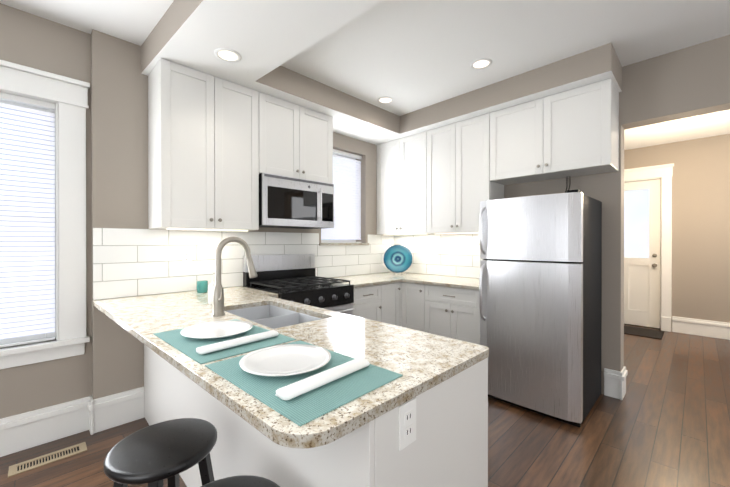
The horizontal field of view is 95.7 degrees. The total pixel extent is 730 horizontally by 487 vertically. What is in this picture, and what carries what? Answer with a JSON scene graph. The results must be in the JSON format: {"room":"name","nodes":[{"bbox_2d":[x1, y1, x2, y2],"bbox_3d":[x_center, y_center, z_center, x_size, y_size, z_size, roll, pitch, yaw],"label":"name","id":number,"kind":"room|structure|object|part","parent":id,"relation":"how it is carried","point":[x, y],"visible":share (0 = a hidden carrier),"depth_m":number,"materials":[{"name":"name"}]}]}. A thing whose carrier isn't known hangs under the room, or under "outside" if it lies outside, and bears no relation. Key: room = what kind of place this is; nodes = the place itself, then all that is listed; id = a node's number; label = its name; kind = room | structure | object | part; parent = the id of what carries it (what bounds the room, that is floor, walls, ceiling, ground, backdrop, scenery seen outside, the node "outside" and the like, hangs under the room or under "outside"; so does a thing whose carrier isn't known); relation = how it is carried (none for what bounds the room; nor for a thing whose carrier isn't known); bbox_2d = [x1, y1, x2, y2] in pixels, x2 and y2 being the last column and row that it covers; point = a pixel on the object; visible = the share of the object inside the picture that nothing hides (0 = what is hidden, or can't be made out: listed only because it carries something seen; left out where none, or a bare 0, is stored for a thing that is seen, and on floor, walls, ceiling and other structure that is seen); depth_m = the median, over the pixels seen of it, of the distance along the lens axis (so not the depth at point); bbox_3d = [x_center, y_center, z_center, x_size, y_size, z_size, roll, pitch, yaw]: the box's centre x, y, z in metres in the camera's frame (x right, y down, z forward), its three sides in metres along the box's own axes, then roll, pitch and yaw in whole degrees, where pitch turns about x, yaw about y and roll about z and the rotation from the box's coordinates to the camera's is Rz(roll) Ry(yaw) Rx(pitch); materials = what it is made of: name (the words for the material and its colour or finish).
{"room":"kitchen","nodes":[
{"label":"kitchen","id":0,"kind":"room"},
{"bbox_2d":[0,3,384,418],"bbox_3d":[-0.908,-0.087,3.416,10.100,2.770,0.280,0,0,-45],"label":"wall","id":1,"kind":"structure","parent":0,"point":[107,67],"depth_m":2.31,"materials":[{"name":"beige paint"}]},
{"bbox_2d":[0,398,83,456],"bbox_3d":[-3.097,1.189,1.144,3.386,0.230,0.030,0,0,-45],"label":"baseboard","id":2,"kind":"structure","parent":1,"relation":"attached to","point":[25,430],"depth_m":2.13,"materials":[{"name":"white paint"}]},
{"bbox_2d":[0,60,89,368],"bbox_3d":[-2.466,-0.170,1.888,1.365,1.875,0.255,0,0,-45],"label":"window","id":3,"kind":"structure","parent":1,"relation":"in","point":[67,97],"depth_m":2.21,"materials":[{"name":"white paint"}]},
{"bbox_3d":[-2.491,-0.145,1.916,0.920,1.485,0.010,0,0,-45],"label":"window glass","id":4,"kind":"part","parent":3,"relation":"part of","materials":[{"name":"glass"}]},
{"bbox_2d":[0,92,54,347],"bbox_3d":[-2.445,-0.144,1.870,1.012,1.579,0.040,0,0,-45],"label":"window blind","id":5,"kind":"object","parent":3,"relation":"attached to","point":[27,271],"visible":0.9,"depth_m":2.13,"materials":[{"name":"white paint"}]},
{"bbox_2d":[84,387,144,434],"bbox_3d":[-1.770,1.186,2.362,0.321,0.230,0.047,0,0,-45],"label":"baseboard","id":6,"kind":"structure","parent":1,"relation":"attached to","point":[107,412],"depth_m":2.33,"materials":[{"name":"white paint"}]},
{"bbox_2d":[148,58,267,231],"bbox_3d":[-1.236,-0.688,2.643,0.777,1.152,0.351,0,0,-45],"label":"upper cabinet","id":7,"kind":"object","parent":1,"relation":"attached to","point":[217,146],"depth_m":2.45,"materials":[{"name":"white paint"}]},
{"bbox_2d":[93,228,392,299],"bbox_3d":[-0.732,0.136,3.388,3.189,0.497,0.006,0,0,-45],"label":"backsplash","id":8,"kind":"structure","parent":1,"relation":"attached to","point":[128,262],"depth_m":2.70,"materials":[{"name":"tile"}]},
{"bbox_2d":[268,95,332,183],"bbox_3d":[-0.723,-0.928,3.150,0.788,0.675,0.351,0,0,-45],"label":"upper cabinet","id":9,"kind":"object","parent":1,"relation":"attached to","point":[300,139],"depth_m":3.03,"materials":[{"name":"white paint"}]},
{"bbox_2d":[259,172,333,228],"bbox_3d":[-0.695,-0.370,3.115,0.756,0.434,0.443,0,0,-45],"label":"microwave","id":10,"kind":"object","parent":9,"relation":"attached to","point":[291,202],"visible":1,"depth_m":2.94,"materials":[{"name":"silver metal"}]},
{"bbox_2d":[321,153,355,241],"bbox_3d":[-0.382,-0.555,4.028,0.690,1.098,0.050,0,0,-45],"label":"window","id":11,"kind":"structure","parent":1,"relation":"in","point":[342,199],"depth_m":4.11,"materials":[{"name":"glass"}]},
{"bbox_3d":[-0.382,-0.554,4.028,0.610,1.020,0.010,0,0,-45],"label":"window glass","id":12,"kind":"part","parent":11,"relation":"part of","materials":[{"name":"glass"}]},
{"bbox_2d":[321,149,361,242],"bbox_3d":[-0.294,-0.554,3.939,0.680,1.090,0.040,0,0,-45],"label":"window blind","id":13,"kind":"object","parent":11,"relation":"attached to","point":[353,231],"visible":0.65,"depth_m":4.00,"materials":[{"name":"white paint"}]},
{"bbox_2d":[319,243,368,245],"bbox_3d":[-0.290,0.007,3.937,0.760,0.027,0.212,0,0,-45],"label":"window sill","id":14,"kind":"structure","parent":1,"relation":"attached to","point":[321,244],"depth_m":3.82,"materials":[{"name":"wood"}]},
{"bbox_2d":[92,286,488,448],"bbox_3d":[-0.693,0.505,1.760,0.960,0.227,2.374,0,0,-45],"label":"countertop","id":15,"kind":"structure","parent":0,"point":[420,361],"depth_m":1.26,"materials":[{"name":"stone"}]},
{"bbox_2d":[197,280,207,292],"bbox_3d":[-1.298,0.344,2.622,0.095,0.090,0.083,0,0,-45],"label":"mug","id":16,"kind":"object","parent":15,"relation":"on","point":[202,286],"visible":1,"depth_m":2.60,"materials":[{"name":"teal ceramic"}]},
{"bbox_2d":[208,273,214,304],"bbox_3d":[-0.976,0.289,2.136,0.068,0.201,0.072,0,0,-45],"label":"soap bottle","id":17,"kind":"object","parent":15,"relation":"on","point":[210,288],"visible":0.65,"depth_m":2.11,"materials":[{"name":"white plastic"}]},
{"bbox_2d":[153,319,295,363],"bbox_3d":[-0.598,0.391,1.387,0.391,0.003,0.534,0,0,-45],"label":"placemat","id":18,"kind":"object","parent":15,"relation":"on","point":[177,340],"visible":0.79,"depth_m":1.29,"materials":[{"name":"teal fabric"}]},
{"bbox_2d":[180,320,252,338],"bbox_3d":[-0.637,0.378,1.433,0.286,0.021,0.286,0,0,-45],"label":"plate","id":19,"kind":"object","parent":18,"relation":"on","point":[215,329],"visible":1,"depth_m":1.45,"materials":[{"name":"white ceramic"}]},
{"bbox_2d":[196,330,278,354],"bbox_3d":[-0.481,0.377,1.275,0.063,0.023,0.310,0,0,41],"label":"napkin","id":20,"kind":"object","parent":18,"relation":"on","point":[206,349],"visible":0.96,"depth_m":1.24,"materials":[{"name":"white fabric"}]},
{"bbox_2d":[211,236,256,316],"bbox_3d":[-0.720,0.175,1.858,0.263,0.430,0.110,0,0,-45],"label":"faucet","id":21,"kind":"object","parent":15,"relation":"on","point":[218,300],"visible":1,"depth_m":1.79,"materials":[{"name":"silver metal"}]},
{"bbox_2d":[205,340,402,425],"bbox_3d":[-0.200,0.392,1.021,0.390,0.003,0.524,0,0,-45],"label":"placemat","id":22,"kind":"object","parent":15,"relation":"on","point":[305,408],"visible":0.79,"depth_m":0.91,"materials":[{"name":"teal fabric"}]},
{"bbox_2d":[239,344,330,375],"bbox_3d":[-0.253,0.379,1.067,0.286,0.021,0.286,0,0,-45],"label":"plate","id":23,"kind":"object","parent":22,"relation":"on","point":[286,360],"visible":1,"depth_m":1.07,"materials":[{"name":"white ceramic"}]},
{"bbox_2d":[275,358,369,399],"bbox_3d":[-0.108,0.378,0.941,0.063,0.023,0.310,0,0,41],"label":"napkin","id":24,"kind":"object","parent":22,"relation":"on","point":[297,388],"visible":0.98,"depth_m":0.90,"materials":[{"name":"white fabric"}]},
{"bbox_2d":[0,324,729,486],"bbox_3d":[1.071,1.354,1.425,10.100,0.100,5.900,0,0,-45],"label":"floor","id":25,"kind":"structure","parent":0,"point":[665,422],"depth_m":2.21,"materials":[{"name":"brown wood"}]},
{"bbox_2d":[8,442,86,476],"bbox_3d":[-1.907,1.299,2.000,0.340,0.006,0.120,0,0,-45],"label":"floor vent","id":26,"kind":"object","parent":25,"relation":"in","point":[30,464],"visible":1,"depth_m":1.98,"materials":[{"name":"beige metal"}]},
{"bbox_2d":[103,418,216,486],"bbox_3d":[-0.691,0.995,1.142,0.332,0.624,0.332,0,0,24],"label":"stool","id":27,"kind":"object","parent":25,"relation":"on","point":[155,455],"visible":1,"depth_m":1.10,"materials":[{"name":"black paint"}]},
{"bbox_2d":[201,475,279,486],"bbox_3d":[-0.353,0.996,0.822,0.332,0.624,0.332,0,0,-34],"label":"stool","id":28,"kind":"object","parent":25,"relation":"on","point":[245,481],"visible":1,"depth_m":0.95,"materials":[{"name":"black paint"}]},
{"bbox_2d":[243,254,353,314],"bbox_3d":[-0.587,0.704,3.010,0.756,1.190,0.712,0,0,-45],"label":"stove","id":29,"kind":"object","parent":25,"relation":"on","point":[291,277],"visible":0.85,"depth_m":2.99,"materials":[{"name":"black metal"}]},
{"bbox_2d":[353,285,375,320],"bbox_3d":[-0.183,0.861,3.496,0.485,0.874,0.628,0,0,-45],"label":"base cabinet","id":30,"kind":"object","parent":25,"relation":"on","point":[364,305],"depth_m":3.24,"materials":[{"name":"white paint"}]},
{"bbox_2d":[376,282,399,325],"bbox_3d":[0.048,0.860,3.718,0.401,0.874,0.638,0,0,-45],"label":"base cabinet","id":31,"kind":"object","parent":25,"relation":"on","point":[387,295],"depth_m":3.49,"materials":[{"name":"white paint"}]},
{"bbox_2d":[400,282,427,332],"bbox_3d":[0.733,0.860,3.715,0.648,0.874,0.391,0,0,-45],"label":"base cabinet","id":32,"kind":"object","parent":25,"relation":"on","point":[413,296],"depth_m":3.50,"materials":[{"name":"white paint"}]},
{"bbox_2d":[322,275,399,287],"bbox_3d":[-0.100,0.402,3.561,0.702,0.030,0.649,0,0,-45],"label":"countertop","id":33,"kind":"structure","parent":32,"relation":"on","point":[356,280],"depth_m":3.55,"materials":[{"name":"stone"}]},
{"bbox_2d":[364,272,478,289],"bbox_3d":[0.701,0.401,3.724,0.666,0.030,1.546,0,0,-45],"label":"countertop","id":34,"kind":"structure","parent":32,"relation":"on","point":[438,280],"depth_m":3.55,"materials":[{"name":"stone"}]},
{"bbox_2d":[428,285,487,389],"bbox_3d":[1.026,0.861,3.434,0.628,0.874,0.667,0,0,-45],"label":"base cabinet","id":35,"kind":"object","parent":25,"relation":"on","point":[454,313],"depth_m":3.12,"materials":[{"name":"white paint"}]},
{"bbox_2d":[479,189,601,426],"bbox_3d":[1.468,0.460,2.787,0.814,1.680,0.742,0,0,-45],"label":"fridge","id":36,"kind":"object","parent":25,"relation":"on","point":[592,266],"depth_m":2.50,"materials":[{"name":"silver metal"}]},
{"bbox_3d":[1.230,0.438,2.551,0.144,1.635,0.742,0,0,-45],"label":"fridge door","id":37,"kind":"part","parent":36,"relation":"part of","materials":[{"name":"silver metal"}]},
{"bbox_2d":[624,326,663,338],"bbox_3d":[3.847,1.287,4.981,0.550,0.012,0.960,0,0,-45],"label":"door mat","id":38,"kind":"object","parent":25,"relation":"on","point":[644,332],"visible":0.42,"depth_m":4.76,"materials":[{"name":"black fabric"}]},
{"bbox_2d":[0,0,729,149],"bbox_3d":[1.071,-1.516,1.417,10.100,0.100,5.900,0,0,-45],"label":"ceiling","id":39,"kind":"structure","parent":0,"point":[408,56],"depth_m":2.36,"materials":[{"name":"white paint"}]},
{"bbox_2d":[377,96,393,103],"bbox_3d":[0.209,-1.469,3.393,0.170,0.006,0.170,0,0,-45],"label":"recessed light","id":40,"kind":"object","parent":39,"relation":"in","point":[385,100],"visible":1,"depth_m":3.39,"materials":[{"name":"white paint"}]},
{"bbox_2d":[470,58,491,69],"bbox_3d":[0.949,-1.467,2.704,0.170,0.006,0.170,0,0,-45],"label":"recessed light","id":41,"kind":"object","parent":39,"relation":"in","point":[480,63],"visible":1,"depth_m":2.70,"materials":[{"name":"white paint"}]},
{"bbox_2d":[663,115,699,124],"bbox_3d":[3.647,-1.429,3.818,0.340,0.090,0.340,0,0,-45],"label":"dome ceiling light","id":42,"kind":"object","parent":39,"relation":"attached to","point":[681,121],"visible":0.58,"depth_m":3.77,"materials":[{"name":"white glass"}]},
{"bbox_2d":[141,0,621,144],"bbox_3d":[1.273,-1.364,1.561,2.910,0.205,5.420,0,0,-45],"label":"soffit","id":43,"kind":"structure","parent":0,"point":[265,39],"depth_m":2.42,"materials":[{"name":"beige paint"}]},
{"bbox_2d":[214,48,240,62],"bbox_3d":[-0.920,-1.261,2.218,0.170,0.006,0.170,0,0,-45],"label":"recessed light","id":44,"kind":"object","parent":43,"relation":"in","point":[227,55],"visible":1,"depth_m":2.21,"materials":[{"name":"white paint"}]},
{"bbox_2d":[399,398,415,450],"bbox_3d":[0.117,0.487,0.894,0.070,0.116,0.006,0,0,-45],"label":"electrical outlet","id":45,"kind":"object","parent":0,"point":[407,423],"visible":1,"depth_m":0.89,"materials":[{"name":"white plastic"}]},
{"bbox_2d":[405,35,729,393],"bbox_3d":[2.366,-0.085,2.650,0.170,2.770,5.420,0,0,-45],"label":"wall","id":46,"kind":"structure","parent":0,"point":[691,81],"depth_m":2.72,"materials":[{"name":"beige paint"}]},
{"bbox_2d":[377,129,432,234],"bbox_3d":[0.566,-0.692,4.090,0.351,1.152,0.831,0,0,-45],"label":"upper cabinet","id":47,"kind":"object","parent":46,"relation":"attached to","point":[404,165],"depth_m":3.93,"materials":[{"name":"white paint"}]},
{"bbox_2d":[393,234,482,277],"bbox_3d":[0.951,0.135,3.950,0.007,0.497,1.518,0,0,-45],"label":"backsplash","id":48,"kind":"structure","parent":46,"relation":"attached to","point":[458,254],"depth_m":3.95,"materials":[{"name":"tile"}]},
{"bbox_2d":[433,111,504,233],"bbox_3d":[1.072,-0.690,3.580,0.351,1.152,0.855,0,0,-45],"label":"upper cabinet","id":49,"kind":"object","parent":46,"relation":"attached to","point":[446,179],"depth_m":3.40,"materials":[{"name":"white paint"}]},
{"bbox_2d":[497,78,618,184],"bbox_3d":[1.665,-0.935,2.982,0.351,0.659,0.953,0,0,-45],"label":"upper cabinet","id":50,"kind":"object","parent":46,"relation":"attached to","point":[573,132],"depth_m":2.78,"materials":[{"name":"white paint"}]},
{"bbox_2d":[565,176,570,192],"bbox_3d":[1.809,-0.491,2.941,0.035,0.221,0.064,0,0,-45],"label":"wires","id":51,"kind":"object","parent":50,"relation":"hanging from","point":[567,183],"visible":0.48,"depth_m":2.95,"materials":[{"name":"black"}]},
{"bbox_2d":[624,134,729,331],"bbox_3d":[4.613,-0.092,4.878,0.200,2.770,5.420,0,0,-45],"label":"wall","id":52,"kind":"structure","parent":0,"point":[701,231],"depth_m":4.65,"materials":[{"name":"beige paint"}]},
{"bbox_2d":[624,179,660,327],"bbox_3d":[4.148,0.154,5.249,0.120,2.252,0.808,0,0,-45],"label":"door","id":53,"kind":"structure","parent":52,"relation":"in","point":[642,226],"depth_m":5.13,"materials":[{"name":"white paint"}]},
{"bbox_2d":[624,163,673,331],"bbox_3d":[4.184,0.062,5.284,0.240,2.460,1.110,0,0,-45],"label":"door frame","id":54,"kind":"structure","parent":52,"relation":"attached to","point":[664,172],"depth_m":4.89,"materials":[{"name":"white paint"}]},
{"bbox_2d":[672,316,729,339],"bbox_3d":[5.470,1.181,3.858,0.027,0.230,2.760,0,0,-45],"label":"baseboard","id":55,"kind":"structure","parent":52,"relation":"attached to","point":[707,328],"depth_m":4.62,"materials":[{"name":"white paint"}]},
{"bbox_3d":[0.416,0.265,4.174,0.195,0.235,0.184,0,0,-45],"label":"plate","id":56,"kind":"object","parent":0,"visible":0},
{"bbox_2d":[384,245,411,272],"bbox_3d":[0.416,0.194,4.169,0.362,0.362,0.028,0,-16,7],"label":"decorative plate","id":57,"kind":"object","parent":56,"relation":"on","point":[397,258],"visible":1,"depth_m":4.17,"materials":[{"name":"ceramic"}]}
]}

